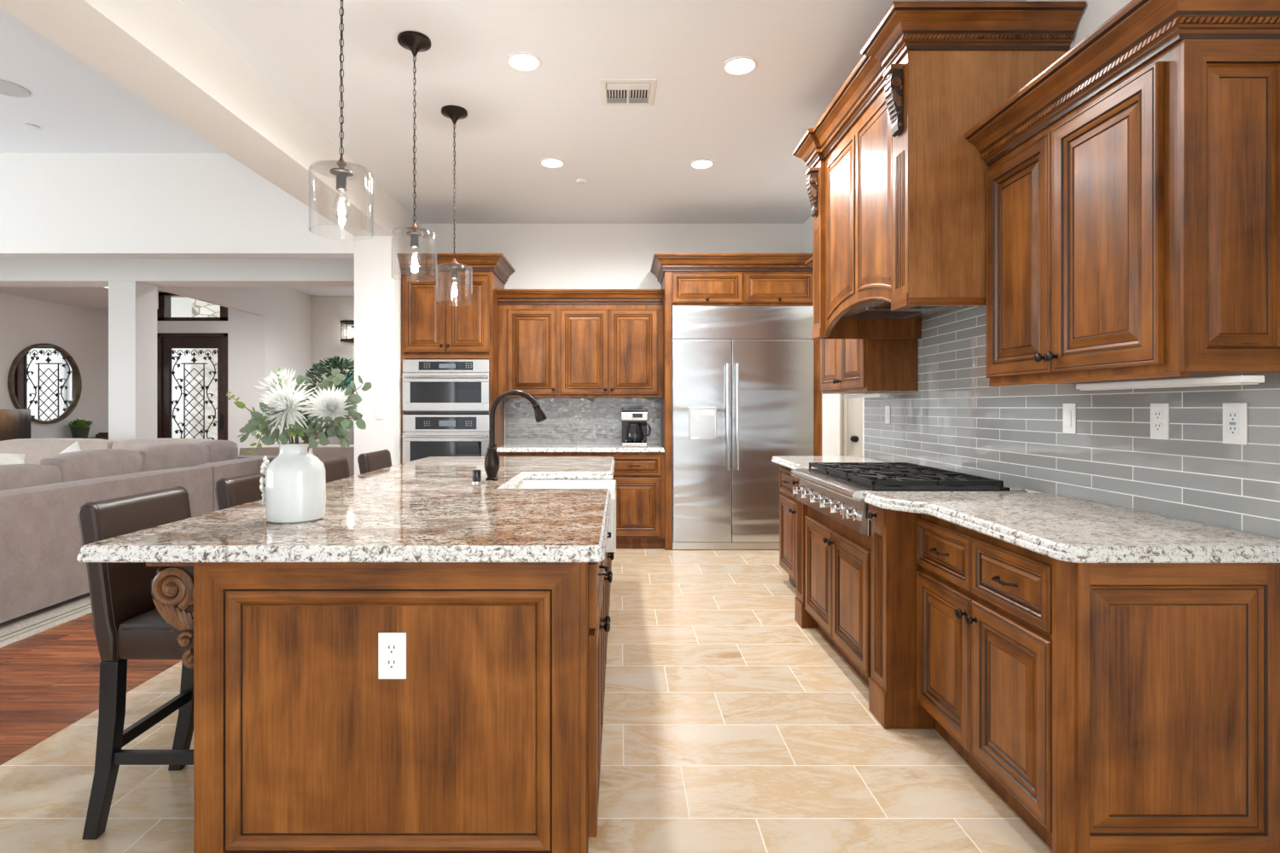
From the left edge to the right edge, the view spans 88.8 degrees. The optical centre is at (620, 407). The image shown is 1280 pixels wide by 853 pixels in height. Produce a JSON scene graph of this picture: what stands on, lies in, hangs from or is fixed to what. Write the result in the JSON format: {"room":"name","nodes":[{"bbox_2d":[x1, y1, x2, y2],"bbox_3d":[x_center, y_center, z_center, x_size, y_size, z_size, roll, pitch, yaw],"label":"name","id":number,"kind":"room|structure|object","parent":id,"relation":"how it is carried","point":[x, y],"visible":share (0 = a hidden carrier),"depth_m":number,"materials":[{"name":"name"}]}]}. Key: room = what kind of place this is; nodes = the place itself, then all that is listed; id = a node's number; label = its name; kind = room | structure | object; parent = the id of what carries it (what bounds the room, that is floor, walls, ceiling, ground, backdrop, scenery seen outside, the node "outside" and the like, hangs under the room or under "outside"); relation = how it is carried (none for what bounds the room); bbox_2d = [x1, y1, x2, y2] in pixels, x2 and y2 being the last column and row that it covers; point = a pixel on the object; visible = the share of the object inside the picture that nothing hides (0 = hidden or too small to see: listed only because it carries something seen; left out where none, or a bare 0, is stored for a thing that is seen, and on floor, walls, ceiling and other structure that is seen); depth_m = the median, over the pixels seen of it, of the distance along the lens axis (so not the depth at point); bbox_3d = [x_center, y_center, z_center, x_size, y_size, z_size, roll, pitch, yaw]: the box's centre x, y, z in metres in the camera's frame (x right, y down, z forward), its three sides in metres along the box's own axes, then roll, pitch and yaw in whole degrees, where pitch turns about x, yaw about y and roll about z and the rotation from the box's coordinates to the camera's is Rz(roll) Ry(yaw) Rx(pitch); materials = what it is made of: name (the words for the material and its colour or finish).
{"room":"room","nodes":[
{"label":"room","id":0,"kind":"room"},
{"bbox_2d":[0,286,158,309],"bbox_3d":[-7.725,-1.905,8.975,1.750,0.609,3.250,0,0,0],"label":"ceiling","id":1,"kind":"structure","parent":0,"point":[92,298],"depth_m":9.24,"materials":[{"name":"paint"}]},
{"bbox_2d":[0,292,191,440],"bbox_3d":[-8.700,-0.470,5.000,0.200,3.480,16.200,0,0,0],"label":"wall","id":2,"kind":"structure","parent":0,"point":[83,333],"depth_m":10.18,"materials":[{"name":"paint"}]},
{"bbox_2d":[7,343,81,424],"bbox_3d":[-8.570,-0.360,9.760,0.055,1.200,1.200,0,0,0],"label":"round mirror","id":3,"kind":"object","parent":2,"relation":"attached to","point":[44,380],"visible":0.92,"depth_m":9.76,"materials":[{"name":"brown metal"}]},
{"bbox_2d":[108,280,157,441],"bbox_3d":[-5.345,-0.044,7.165,0.290,2.629,0.330,0,0,0],"label":"column","id":4,"kind":"structure","parent":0,"point":[132,305],"depth_m":7.00,"materials":[{"name":"paint"}]},
{"bbox_2d":[0,152,354,258],"bbox_3d":[-5.556,-1.825,5.760,6.488,0.970,0.200,0,0,0],"label":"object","id":5,"kind":"structure","parent":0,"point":[53,205],"depth_m":5.66,"materials":[{"name":"paint"}]},
{"bbox_2d":[0,258,354,286],"bbox_3d":[-5.300,-1.784,7.175,6.600,0.849,0.350,0,0,0],"label":"beam","id":6,"kind":"structure","parent":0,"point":[14,272],"depth_m":7.00,"materials":[{"name":"paint"}]},
{"bbox_2d":[0,7,354,296],"bbox_3d":[-2.900,-2.260,5.000,11.800,0.100,16.200,0,0,0],"label":"ceiling","id":7,"kind":"structure","parent":0,"point":[75,107],"depth_m":4.89,"materials":[{"name":"paint"}]},
{"bbox_2d":[0,79,29,97],"bbox_3d":[-4.250,-2.206,4.500,0.270,0.008,0.270,0,0,0],"label":"ceiling speaker","id":8,"kind":"object","parent":7,"relation":"attached to","point":[7,88],"visible":1,"depth_m":4.53,"materials":[{"name":"plastic"}]},
{"bbox_2d":[157,286,271,455],"bbox_3d":[-7.350,-0.470,11.300,2.500,3.480,0.200,0,0,0],"label":"wall","id":9,"kind":"structure","parent":0,"point":[249,335],"depth_m":11.20,"materials":[{"name":"paint"}]},
{"bbox_2d":[157,332,227,440],"bbox_3d":[-7.357,-0.005,11.241,1.255,2.550,0.199,0,0,0],"label":"door","id":10,"kind":"structure","parent":9,"relation":"in","point":[192,368],"depth_m":11.23,"materials":[{"name":"brown wood"}]},
{"bbox_2d":[169,348,217,440],"bbox_3d":[-7.330,-0.006,11.235,0.944,2.068,0.020,0,0,0],"label":"iron grille","id":11,"kind":"object","parent":10,"relation":"attached to","point":[193,371],"depth_m":11.26,"materials":[{"name":"black metal"}]},
{"bbox_2d":[157,292,227,320],"bbox_3d":[-7.335,-1.735,11.265,1.210,0.488,0.170,0,0,0],"label":"window","id":12,"kind":"structure","parent":9,"relation":"in","point":[164,313],"depth_m":11.18,"materials":[{"name":"brown wood"}]},
{"bbox_2d":[157,286,264,315],"bbox_3d":[-6.150,-1.895,9.275,0.100,0.629,3.850,0,0,0],"label":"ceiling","id":13,"kind":"structure","parent":9,"relation":"attached to","point":[248,299],"depth_m":10.20,"materials":[{"name":"paint"}]},
{"bbox_2d":[271,286,354,445],"bbox_3d":[-1.600,-0.470,12.250,9.200,3.480,1.700,0,0,0],"label":"wall","id":14,"kind":"structure","parent":0,"point":[306,330],"depth_m":12.66,"materials":[{"name":"paint"}]},
{"bbox_2d":[0,548,1052,852],"bbox_3d":[-2.400,1.320,5.000,12.800,0.100,16.200,0,0,0],"label":"floor","id":15,"kind":"structure","parent":0,"point":[731,725],"depth_m":2.45,"materials":[{"name":"tile"}]},
{"bbox_2d":[0,593,92,648],"bbox_3d":[-5.785,1.263,4.250,5.030,0.012,6.100,0,0,0],"label":"area rug","id":16,"kind":"object","parent":15,"relation":"on","point":[14,631],"visible":0.02,"depth_m":3.87,"materials":[{"name":"beige fabric"}]},
{"bbox_2d":[0,438,277,623],"bbox_3d":[-5.418,0.779,4.467,3.924,0.953,4.774,0,0,0],"label":"sectional sofa","id":17,"kind":"object","parent":16,"relation":"on","point":[41,544],"visible":0.69,"depth_m":4.25,"materials":[{"name":"beige fabric"}]},
{"bbox_2d":[0,453,25,465],"bbox_3d":[-4.360,0.525,4.500,0.197,0.568,0.569,0,0,4],"label":"throw pillow","id":18,"kind":"object","parent":17,"relation":"on","point":[5,459],"visible":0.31,"depth_m":4.62,"materials":[{"name":"white fabric"}]},
{"bbox_2d":[0,464,61,490],"bbox_3d":[-3.812,0.563,3.830,0.259,0.429,1.104,0,0,0],"label":"cushion","id":19,"kind":"object","parent":17,"relation":"on","point":[12,476],"depth_m":4.09,"materials":[{"name":"beige fabric"}]},
{"bbox_2d":[0,438,118,464],"bbox_3d":[-5.605,0.538,6.497,1.226,0.471,0.271,0,0,0],"label":"cushion","id":20,"kind":"object","parent":17,"relation":"on","point":[35,450],"depth_m":6.38,"materials":[{"name":"beige fabric"}]},
{"bbox_2d":[39,448,143,482],"bbox_3d":[-3.812,0.540,4.732,0.259,0.474,0.779,0,0,0],"label":"cushion","id":21,"kind":"object","parent":17,"relation":"on","point":[73,466],"depth_m":4.61,"materials":[{"name":"beige fabric"}]},
{"bbox_2d":[111,438,213,450],"bbox_3d":[-4.480,0.538,6.497,1.076,0.471,0.271,0,0,0],"label":"cushion","id":22,"kind":"object","parent":17,"relation":"on","point":[130,445],"depth_m":6.40,"materials":[{"name":"beige fabric"}]},
{"bbox_2d":[130,442,209,471],"bbox_3d":[-3.812,0.540,5.513,0.259,0.474,0.859,0,0,0],"label":"cushion","id":23,"kind":"object","parent":17,"relation":"on","point":[180,455],"depth_m":5.40,"materials":[{"name":"beige fabric"}]},
{"bbox_2d":[197,440,238,462],"bbox_3d":[-3.812,0.540,6.147,0.259,0.474,0.489,0,0,0],"label":"cushion","id":24,"kind":"object","parent":17,"relation":"on","point":[218,450],"depth_m":6.06,"materials":[{"name":"beige fabric"}]},
{"bbox_2d":[87,436,108,439],"bbox_3d":[-8.420,0.875,9.375,0.350,0.789,3.350,0,0,0],"label":"console table","id":25,"kind":"object","parent":15,"relation":"on","point":[93,437],"visible":0.02,"depth_m":10.38,"materials":[{"name":"brown wood"}]},
{"bbox_2d":[0,409,30,441],"bbox_3d":[-8.375,0.249,8.860,0.030,0.460,0.800,0,0,0],"label":"lamp shade","id":26,"kind":"object","parent":25,"relation":"on","point":[14,424],"visible":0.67,"depth_m":9.01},
{"bbox_2d":[66,418,93,438],"bbox_3d":[-8.409,0.320,10.158,0.334,0.320,0.371,0,0,0],"label":"potted plant","id":27,"kind":"object","parent":25,"relation":"on","point":[79,429],"visible":0.99,"depth_m":10.08,"materials":[{"name":"green plant"}]},
{"bbox_2d":[77,486,193,839],"bbox_3d":[-1.367,0.773,2.115,0.455,0.991,0.420,0,0,0],"label":"bar stool","id":28,"kind":"object","parent":15,"relation":"on","point":[128,625],"visible":0.59,"depth_m":1.92,"materials":[{"name":"brown leather"}]},
{"bbox_2d":[215,471,265,510],"bbox_3d":[-1.367,0.773,2.760,0.455,0.991,0.420,0,0,0],"label":"bar stool","id":29,"kind":"object","parent":15,"relation":"on","point":[232,491],"visible":0.14,"depth_m":2.62,"materials":[{"name":"brown leather"}]},
{"bbox_2d":[238,444,354,477],"bbox_3d":[-3.603,0.865,8.475,2.625,0.809,0.970,0,0,0],"label":"sofa","id":30,"kind":"object","parent":15,"relation":"on","point":[329,451],"visible":0.02,"depth_m":8.01,"materials":[{"name":"fabric"}]},
{"bbox_2d":[303,355,354,444],"bbox_3d":[-4.746,0.191,11.007,1.139,2.157,1.146,0,0,0],"label":"plant","id":31,"kind":"object","parent":15,"relation":"on","point":[335,362],"visible":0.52,"depth_m":10.81,"materials":[{"name":"green plant"}]},
{"bbox_2d":[320,457,349,482],"bbox_3d":[-1.367,0.773,3.470,0.455,0.991,0.420,0,0,0],"label":"bar stool","id":32,"kind":"object","parent":15,"relation":"on","point":[337,468],"visible":0.07,"depth_m":3.52,"materials":[{"name":"brown leather"}]},
{"bbox_2d":[357,449,391,474],"bbox_3d":[-1.367,0.773,4.150,0.455,0.991,0.420,0,0,0],"label":"bar stool","id":33,"kind":"object","parent":15,"relation":"on","point":[374,461],"visible":0.18,"depth_m":4.07,"materials":[{"name":"brown leather"}]},
{"bbox_2d":[145,532,614,852],"bbox_3d":[-0.657,0.834,3.212,1.250,0.871,3.057,0,0,0],"label":"kitchen island","id":34,"kind":"object","parent":15,"relation":"on","point":[490,741],"visible":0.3,"depth_m":1.70,"materials":[{"name":"brown wood"}]},
{"bbox_2d":[76,456,615,562],"bbox_3d":[-0.726,0.377,3.226,1.371,0.041,3.108,0,0,0],"label":"island countertop","id":35,"kind":"structure","parent":34,"relation":"on","point":[430,509],"depth_m":1.98,"materials":[{"name":"stone"}]},
{"bbox_2d":[259,442,325,523],"bbox_3d":[-1.044,0.234,2.085,0.189,0.242,0.174,0,0,0],"label":"flower vase","id":36,"kind":"object","parent":35,"relation":"on","point":[294,491],"visible":0.97,"depth_m":2.02,"materials":[{"name":"white ceramic"}]},
{"bbox_2d":[237,413,277,442],"bbox_3d":[-1.109,0.136,2.052,0.169,0.241,0.070,0,0,-13],"label":"eucalyptus sprig","id":37,"kind":"object","parent":36,"relation":"in","point":[248,428],"visible":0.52,"depth_m":2.04,"materials":[{"name":"green plant"}]},
{"bbox_2d":[250,402,293,442],"bbox_3d":[-1.060,0.119,2.027,0.079,0.273,0.176,0,0,20],"label":"eucalyptus sprig","id":38,"kind":"object","parent":36,"relation":"in","point":[257,416],"visible":0.64,"depth_m":1.99,"materials":[{"name":"green plant"}]},
{"bbox_2d":[253,367,310,443],"bbox_3d":[-1.102,0.060,2.143,0.186,0.391,0.177,0,0,0],"label":"chrysanthemum","id":39,"kind":"object","parent":36,"relation":"in","point":[283,375],"visible":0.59,"depth_m":2.12,"materials":[{"name":"white plant"}]},
{"bbox_2d":[257,379,318,444],"bbox_3d":[-1.024,0.082,2.027,0.208,0.347,0.177,0,0,0],"label":"chrysanthemum","id":40,"kind":"object","parent":36,"relation":"in","point":[282,399],"visible":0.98,"depth_m":2.00,"materials":[{"name":"white plant"}]},
{"bbox_2d":[278,416,302,444],"bbox_3d":[-1.007,0.141,2.010,0.060,0.229,0.136,0,0,-18],"label":"eucalyptus sprig","id":41,"kind":"object","parent":36,"relation":"in","point":[282,439],"visible":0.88,"depth_m":1.98,"materials":[{"name":"green plant"}]},
{"bbox_2d":[299,415,329,448],"bbox_3d":[-0.967,0.137,2.031,0.066,0.238,0.184,0,0,-42],"label":"eucalyptus sprig","id":42,"kind":"object","parent":36,"relation":"in","point":[323,440],"visible":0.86,"depth_m":1.99,"materials":[{"name":"green plant"}]},
{"bbox_2d":[302,368,346,443],"bbox_3d":[-0.970,0.064,2.110,0.145,0.385,0.083,0,0,-38],"label":"eucalyptus sprig","id":43,"kind":"object","parent":36,"relation":"in","point":[336,381],"visible":0.42,"depth_m":2.12,"materials":[{"name":"green plant"}]},
{"bbox_2d":[307,416,349,452],"bbox_3d":[-0.926,0.140,2.031,0.224,0.233,0.089,0,0,44],"label":"eucalyptus sprig","id":44,"kind":"object","parent":36,"relation":"in","point":[331,432],"visible":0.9,"depth_m":2.00,"materials":[{"name":"green plant"}]},
{"bbox_2d":[299,384,359,443],"bbox_3d":[-0.928,0.090,2.038,0.218,0.332,0.138,0,0,-9],"label":"chrysanthemum","id":45,"kind":"object","parent":36,"relation":"in","point":[335,400],"visible":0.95,"depth_m":2.02,"materials":[{"name":"white plant"}]},
{"bbox_2d":[308,375,371,424],"bbox_3d":[-0.906,0.077,2.058,0.274,0.358,0.070,0,0,9],"label":"eucalyptus sprig","id":46,"kind":"object","parent":36,"relation":"in","point":[354,399],"visible":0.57,"depth_m":2.06,"materials":[{"name":"green plant"}]},
{"bbox_2d":[314,407,366,440],"bbox_3d":[-0.914,0.126,2.052,0.243,0.260,0.071,0,0,5],"label":"eucalyptus sprig","id":47,"kind":"object","parent":36,"relation":"in","point":[357,416],"visible":0.46,"depth_m":2.04,"materials":[{"name":"green plant"}]},
{"bbox_2d":[484,389,546,480],"bbox_3d":[-0.518,0.134,3.253,0.308,0.444,0.121,0,0,0],"label":"kitchen faucet","id":48,"kind":"object","parent":35,"relation":"on","point":[491,459],"visible":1,"depth_m":3.22,"materials":[{"name":"brown metal"}]},
{"bbox_2d":[484,443,500,480],"bbox_3d":[-0.635,0.266,3.230,0.075,0.180,0.075,0,0,0],"label":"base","id":49,"kind":"object","parent":48,"relation":"on","point":[491,459],"depth_m":3.21,"materials":[{"name":"brown metal"}]},
{"bbox_2d":[512,479,616,552],"bbox_3d":[-0.310,0.520,3.258,0.580,0.245,0.710,0,0,0],"label":"farmhouse sink","id":50,"kind":"object","parent":35,"relation":"in","point":[611,485],"visible":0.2,"depth_m":3.58,"materials":[{"name":"ceramic"}]},
{"bbox_2d":[378,632,406,679],"bbox_3d":[-0.592,0.644,1.693,0.072,0.120,0.010,0,0,0],"label":"wall outlet","id":51,"kind":"object","parent":34,"relation":"attached to","point":[392,646],"visible":1,"depth_m":1.69,"materials":[{"name":"white plastic"}]},
{"bbox_2d":[384,642,398,670],"bbox_3d":[-0.592,0.644,1.690,0.034,0.073,0.003,0,0,0],"label":"receptacle","id":52,"kind":"object","parent":51,"relation":"attached to","point":[391,648],"depth_m":1.69,"materials":[{"name":"white plastic"}]},
{"bbox_2d":[396,253,515,464],"bbox_3d":[-1.496,-0.042,6.067,0.922,2.622,0.705,0,0,0],"label":"tall cabinet","id":53,"kind":"object","parent":15,"relation":"on","point":[430,329],"visible":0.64,"depth_m":5.80,"materials":[{"name":"brown wood"}]},
{"bbox_2d":[401,414,488,463],"bbox_3d":[-1.550,0.363,6.008,0.766,0.603,0.523,0,0,0],"label":"wall oven","id":54,"kind":"object","parent":53,"relation":"in","point":[424,436],"visible":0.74,"depth_m":5.79,"materials":[{"name":"silver metal"}]},
{"bbox_2d":[401,359,489,413],"bbox_3d":[-1.550,-0.188,6.008,0.766,0.485,0.523,0,0,0],"label":"microwave oven","id":55,"kind":"object","parent":53,"relation":"in","point":[429,386],"visible":0.98,"depth_m":5.79,"materials":[{"name":"silver metal"}]},
{"bbox_2d":[497,452,664,548],"bbox_3d":[-0.370,0.834,6.102,1.536,0.871,0.632,0,0,0],"label":"base cabinet","id":56,"kind":"object","parent":15,"relation":"on","point":[639,477],"visible":0.23,"depth_m":5.82,"materials":[{"name":"brown wood"}]},
{"bbox_2d":[496,444,664,452],"bbox_3d":[-0.370,0.377,6.109,1.534,0.041,0.602,0,0,0],"label":"countertop","id":57,"kind":"structure","parent":56,"relation":"on","point":[505,448],"depth_m":5.82,"materials":[{"name":"stone"}]},
{"bbox_2d":[621,408,651,447],"bbox_3d":[0.142,0.183,6.016,0.275,0.345,0.247,0,0,0],"label":"coffee maker","id":58,"kind":"object","parent":57,"relation":"on","point":[634,421],"visible":1,"depth_m":5.92,"materials":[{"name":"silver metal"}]},
{"bbox_2d":[650,253,821,550],"bbox_3d":[1.046,-0.042,6.067,1.502,2.622,0.705,0,0,0],"label":"tall cabinet","id":59,"kind":"object","parent":15,"relation":"on","point":[685,279],"visible":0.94,"depth_m":5.80,"materials":[{"name":"brown wood"}]},
{"bbox_2d":[671,306,813,549],"bbox_3d":[1.092,0.178,6.051,1.260,2.177,0.639,0,0,0],"label":"refrigerator","id":60,"kind":"object","parent":15,"relation":"on","point":[742,376],"visible":0.88,"depth_m":5.80,"materials":[{"name":"silver metal"}]},
{"bbox_2d":[779,465,796,587],"bbox_3d":[1.465,0.834,4.352,0.666,0.871,0.896,0,0,0],"label":"base cabinet","id":61,"kind":"object","parent":15,"relation":"on","point":[787,500],"visible":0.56,"depth_m":4.57,"materials":[{"name":"brown wood"}]},
{"bbox_2d":[771,455,890,469],"bbox_3d":[1.409,0.377,4.295,0.773,0.041,1.089,0,0,0],"label":"countertop","id":62,"kind":"structure","parent":61,"relation":"on","point":[790,462],"depth_m":4.50,"materials":[{"name":"stone"}]},
{"bbox_2d":[791,477,817,628],"bbox_3d":[1.179,0.836,3.826,0.343,0.867,0.148,0,0,0],"label":"fluted pilaster","id":63,"kind":"object","parent":15,"relation":"on","point":[804,619],"visible":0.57,"depth_m":3.79,"materials":[{"name":"brown wood"}]},
{"bbox_2d":[804,506,871,686],"bbox_3d":[1.407,0.907,3.246,0.778,0.724,1.008,0,0,0],"label":"base cabinet","id":64,"kind":"object","parent":15,"relation":"on","point":[838,557],"visible":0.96,"depth_m":3.14,"materials":[{"name":"brown wood"}]},
{"bbox_2d":[866,504,935,728],"bbox_3d":[1.179,0.836,2.658,0.343,0.867,0.160,0,0,0],"label":"fluted pilaster","id":65,"kind":"object","parent":15,"relation":"on","point":[893,701],"visible":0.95,"depth_m":2.58,"materials":[{"name":"brown wood"}]},
{"bbox_2d":[916,513,1279,852],"bbox_3d":[1.465,0.834,2.140,0.666,0.871,0.868,0,0,0],"label":"base cabinet","id":66,"kind":"object","parent":15,"relation":"on","point":[1113,707],"visible":0.99,"depth_m":1.71,"materials":[{"name":"brown wood"}]},
{"bbox_2d":[864,493,1279,563],"bbox_3d":[1.409,0.377,2.208,0.773,0.041,1.086,0,0,0],"label":"countertop","id":67,"kind":"structure","parent":66,"relation":"on","point":[1055,526],"depth_m":1.91,"materials":[{"name":"stone"}]},
{"bbox_2d":[791,462,1028,535],"bbox_3d":[1.343,0.427,3.251,0.754,0.230,0.996,0,0,0],"label":"cooktop","id":68,"kind":"object","parent":67,"relation":"in","point":[839,491],"visible":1,"depth_m":2.99,"materials":[{"name":"silver metal"}]},
{"bbox_2d":[808,468,1006,490],"bbox_3d":[1.355,0.350,3.251,0.570,0.004,0.954,0,0,0],"label":"tray","id":69,"kind":"object","parent":68,"relation":"on","point":[852,481],"depth_m":2.85,"materials":[{"name":"metal"}]},
{"bbox_2d":[988,483,1025,491],"bbox_3d":[1.677,0.345,3.251,0.065,0.014,0.994,0,0,0],"label":"vent","id":70,"kind":"object","parent":68,"relation":"attached to","point":[1005,487],"depth_m":2.77,"materials":[{"name":"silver metal"}]},
{"bbox_2d":[179,0,1025,223],"bbox_3d":[1.020,-2.060,1.800,5.960,0.500,9.800,0,0,0],"label":"ceiling","id":71,"kind":"structure","parent":0,"point":[635,160],"depth_m":3.72,"materials":[{"name":"paint"}]},
{"bbox_2d":[308,0,373,236],"bbox_3d":[-1.012,-1.222,2.370,0.216,1.174,0.216,0,0,0],"label":"pendant light","id":72,"kind":"object","parent":71,"relation":"hanging from","point":[341,174],"visible":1,"depth_m":2.37,"materials":[{"name":"clear glass"}]},
{"bbox_2d":[329,168,353,192],"bbox_3d":[-1.012,-0.822,2.370,0.080,0.070,0.080,0,0,0],"label":"socket","id":73,"kind":"object","parent":72,"relation":"attached to","point":[341,174],"depth_m":2.35,"materials":[{"name":"silver metal"}]},
{"bbox_2d":[391,30,437,280],"bbox_3d":[-1.012,-1.222,3.210,0.216,1.174,0.216,0,0,0],"label":"pendant light","id":74,"kind":"object","parent":71,"relation":"hanging from","point":[416,42],"visible":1,"depth_m":3.20,"materials":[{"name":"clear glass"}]},
{"bbox_2d":[406,231,423,248],"bbox_3d":[-1.012,-0.822,3.210,0.080,0.070,0.080,0,0,0],"label":"socket","id":75,"kind":"object","parent":74,"relation":"attached to","point":[415,235],"depth_m":3.19,"materials":[{"name":"silver metal"}]},
{"bbox_2d":[436,104,472,306],"bbox_3d":[-1.012,-1.222,3.980,0.216,1.174,0.216,0,0,0],"label":"pendant light","id":76,"kind":"object","parent":71,"relation":"hanging from","point":[454,113],"visible":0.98,"depth_m":3.97,"materials":[{"name":"brown metal"}]},
{"bbox_2d":[505,51,541,71],"bbox_3d":[-0.504,-1.806,3.410,0.190,0.008,0.190,0,0,0],"label":"recessed light","id":77,"kind":"object","parent":71,"relation":"in","point":[523,61],"visible":1,"depth_m":3.40,"materials":[{"name":"white plastic"}]},
{"bbox_2d":[539,157,564,168],"bbox_3d":[-0.504,-1.806,4.820,0.190,0.008,0.190,0,0,0],"label":"recessed light","id":78,"kind":"object","parent":71,"relation":"in","point":[548,162],"visible":1,"depth_m":4.81,"materials":[{"name":"white plastic"}]},
{"bbox_2d":[599,78,656,105],"bbox_3d":[0.044,-1.803,3.740,0.310,0.014,0.310,0,0,0],"label":"ceiling vent","id":79,"kind":"object","parent":71,"relation":"in","point":[613,91],"visible":1,"depth_m":3.72,"materials":[{"name":"white metal"}]},
{"bbox_2d":[689,158,715,168],"bbox_3d":[0.605,-1.806,4.840,0.190,0.008,0.190,0,0,0],"label":"recessed light","id":80,"kind":"object","parent":71,"relation":"in","point":[701,163],"visible":1,"depth_m":4.83,"materials":[{"name":"white plastic"}]},
{"bbox_2d":[721,55,758,75],"bbox_3d":[0.632,-1.806,3.450,0.190,0.008,0.190,0,0,0],"label":"recessed light","id":81,"kind":"object","parent":71,"relation":"in","point":[742,65],"visible":1,"depth_m":3.44,"materials":[{"name":"white plastic"}]},
{"bbox_2d":[420,223,802,445],"bbox_3d":[-0.255,-0.270,6.491,4.110,3.080,0.158,0,0,0],"label":"wall","id":82,"kind":"structure","parent":0,"point":[542,256],"depth_m":6.42,"materials":[{"name":"paint"}]},
{"bbox_2d":[0,0,420,253],"bbox_3d":[-2.135,-1.900,1.750,0.350,0.820,9.700,0,0,0],"label":"beam","id":83,"kind":"structure","parent":82,"relation":"attached to","point":[159,51],"depth_m":3.24,"materials":[{"name":"paint"}]},
{"bbox_2d":[354,236,416,476],"bbox_3d":[-2.135,-0.110,6.040,0.350,2.759,0.760,0,0,0],"label":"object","id":84,"kind":"structure","parent":82,"relation":"attached to","point":[377,295],"depth_m":5.66,"materials":[{"name":"paint"}]},
{"bbox_2d":[496,289,663,398],"bbox_3d":[-0.370,-0.594,6.205,1.540,0.995,0.411,0,0,0],"label":"upper cabinet","id":85,"kind":"object","parent":82,"relation":"attached to","point":[553,343],"visible":1,"depth_m":6.07,"materials":[{"name":"brown wood"}]},
{"bbox_2d":[839,394,843,455],"bbox_3d":[3.025,-0.270,5.250,2.150,3.080,2.700,0,0,0],"label":"wall","id":86,"kind":"structure","parent":0,"point":[840,395],"depth_m":6.42,"materials":[{"name":"paint"}]},
{"bbox_2d":[843,394,862,456],"bbox_3d":[2.640,0.220,6.373,0.900,2.100,0.090,0,0,0],"label":"door","id":87,"kind":"structure","parent":86,"relation":"in","point":[852,408],"depth_m":6.40,"materials":[{"name":"white wood"}]},
{"bbox_2d":[802,0,1279,540],"bbox_3d":[1.871,-0.270,1.735,0.158,3.080,9.670,0,0,0],"label":"wall","id":88,"kind":"structure","parent":0,"point":[954,421],"depth_m":2.53,"materials":[{"name":"grey tile"}]},
{"bbox_2d":[804,256,917,394],"bbox_3d":[1.589,-0.597,4.414,0.407,0.989,0.972,0,0,0],"label":"upper cabinet","id":89,"kind":"object","parent":88,"relation":"attached to","point":[846,366],"visible":0.3,"depth_m":3.94,"materials":[{"name":"brown wood"}]},
{"bbox_2d":[791,1,1086,339],"bbox_3d":[1.421,-0.987,3.255,0.742,1.153,1.490,0,0,0],"label":"range hood","id":90,"kind":"object","parent":88,"relation":"attached to","point":[896,185],"visible":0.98,"depth_m":2.61,"materials":[{"name":"brown wood"}]},
{"bbox_2d":[1062,403,1076,434],"bbox_3d":[1.786,0.043,2.600,0.010,0.120,0.072,0,0,0],"label":"light switch","id":91,"kind":"object","parent":88,"relation":"attached to","point":[1068,410],"visible":1,"depth_m":2.59,"materials":[{"name":"white plastic"}]},
{"bbox_2d":[964,0,1279,386],"bbox_3d":[1.581,-0.588,2.108,0.422,1.007,0.987,0,0,0],"label":"upper cabinet","id":92,"kind":"object","parent":88,"relation":"attached to","point":[1132,184],"visible":1,"depth_m":1.80,"materials":[{"name":"brown wood"}]},
{"bbox_2d":[1076,375,1264,390],"bbox_3d":[1.600,-0.070,1.950,0.060,0.022,0.600,0,0,0],"label":"light","id":93,"kind":"object","parent":92,"relation":"attached to","point":[1240,380],"visible":1,"depth_m":1.84,"materials":[{"name":"white plastic"}]},
{"bbox_2d":[1079,383,1258,390],"bbox_3d":[1.600,-0.061,1.950,0.048,0.004,0.580,0,0,0],"label":"diffuser","id":94,"kind":"object","parent":93,"relation":"attached to","point":[1099,386],"depth_m":1.97,"materials":[{"name":"white plastic"}]},
{"bbox_2d":[1150,403,1169,440],"bbox_3d":[1.787,0.045,2.165,0.010,0.120,0.072,0,0,0],"label":"wall outlet","id":95,"kind":"object","parent":88,"relation":"attached to","point":[1159,412],"visible":1,"depth_m":2.16,"materials":[{"name":"white plastic"}]},
{"bbox_2d":[1153,410,1163,432],"bbox_3d":[1.784,0.045,2.165,0.003,0.073,0.034,0,0,0],"label":"receptacle","id":96,"kind":"object","parent":95,"relation":"attached to","point":[1158,415],"depth_m":2.16,"materials":[{"name":"white plastic"}]},
{"bbox_2d":[1222,402,1247,444],"bbox_3d":[1.786,0.046,1.900,0.010,0.120,0.072,0,0,0],"label":"wall outlet","id":97,"kind":"object","parent":88,"relation":"attached to","point":[1235,415],"visible":1,"depth_m":1.89,"materials":[{"name":"white plastic"}]},
{"bbox_2d":[1227,412,1239,435],"bbox_3d":[1.784,0.046,1.900,0.003,0.068,0.034,0,0,0],"label":"receptacle","id":98,"kind":"object","parent":97,"relation":"attached to","point":[1233,417],"depth_m":1.90,"materials":[{"name":"white plastic"}]},
{"label":"outside","id":99,"kind":"structure","parent":0,"visible":0},
{"bbox_3d":[-3.000,1.455,2.000,22.000,0.130,28.000,0,0,0],"label":"ground","id":100,"kind":"structure","parent":99,"visible":0},
{"bbox_2d":[192,298,220,317],"bbox_3d":[-9.150,-1.130,13.800,5.700,5.200,0.400,0,0,0],"label":"wall","id":101,"kind":"structure","parent":100,"relation":"on","point":[200,309],"depth_m":13.60,"materials":[{"name":"stone"}]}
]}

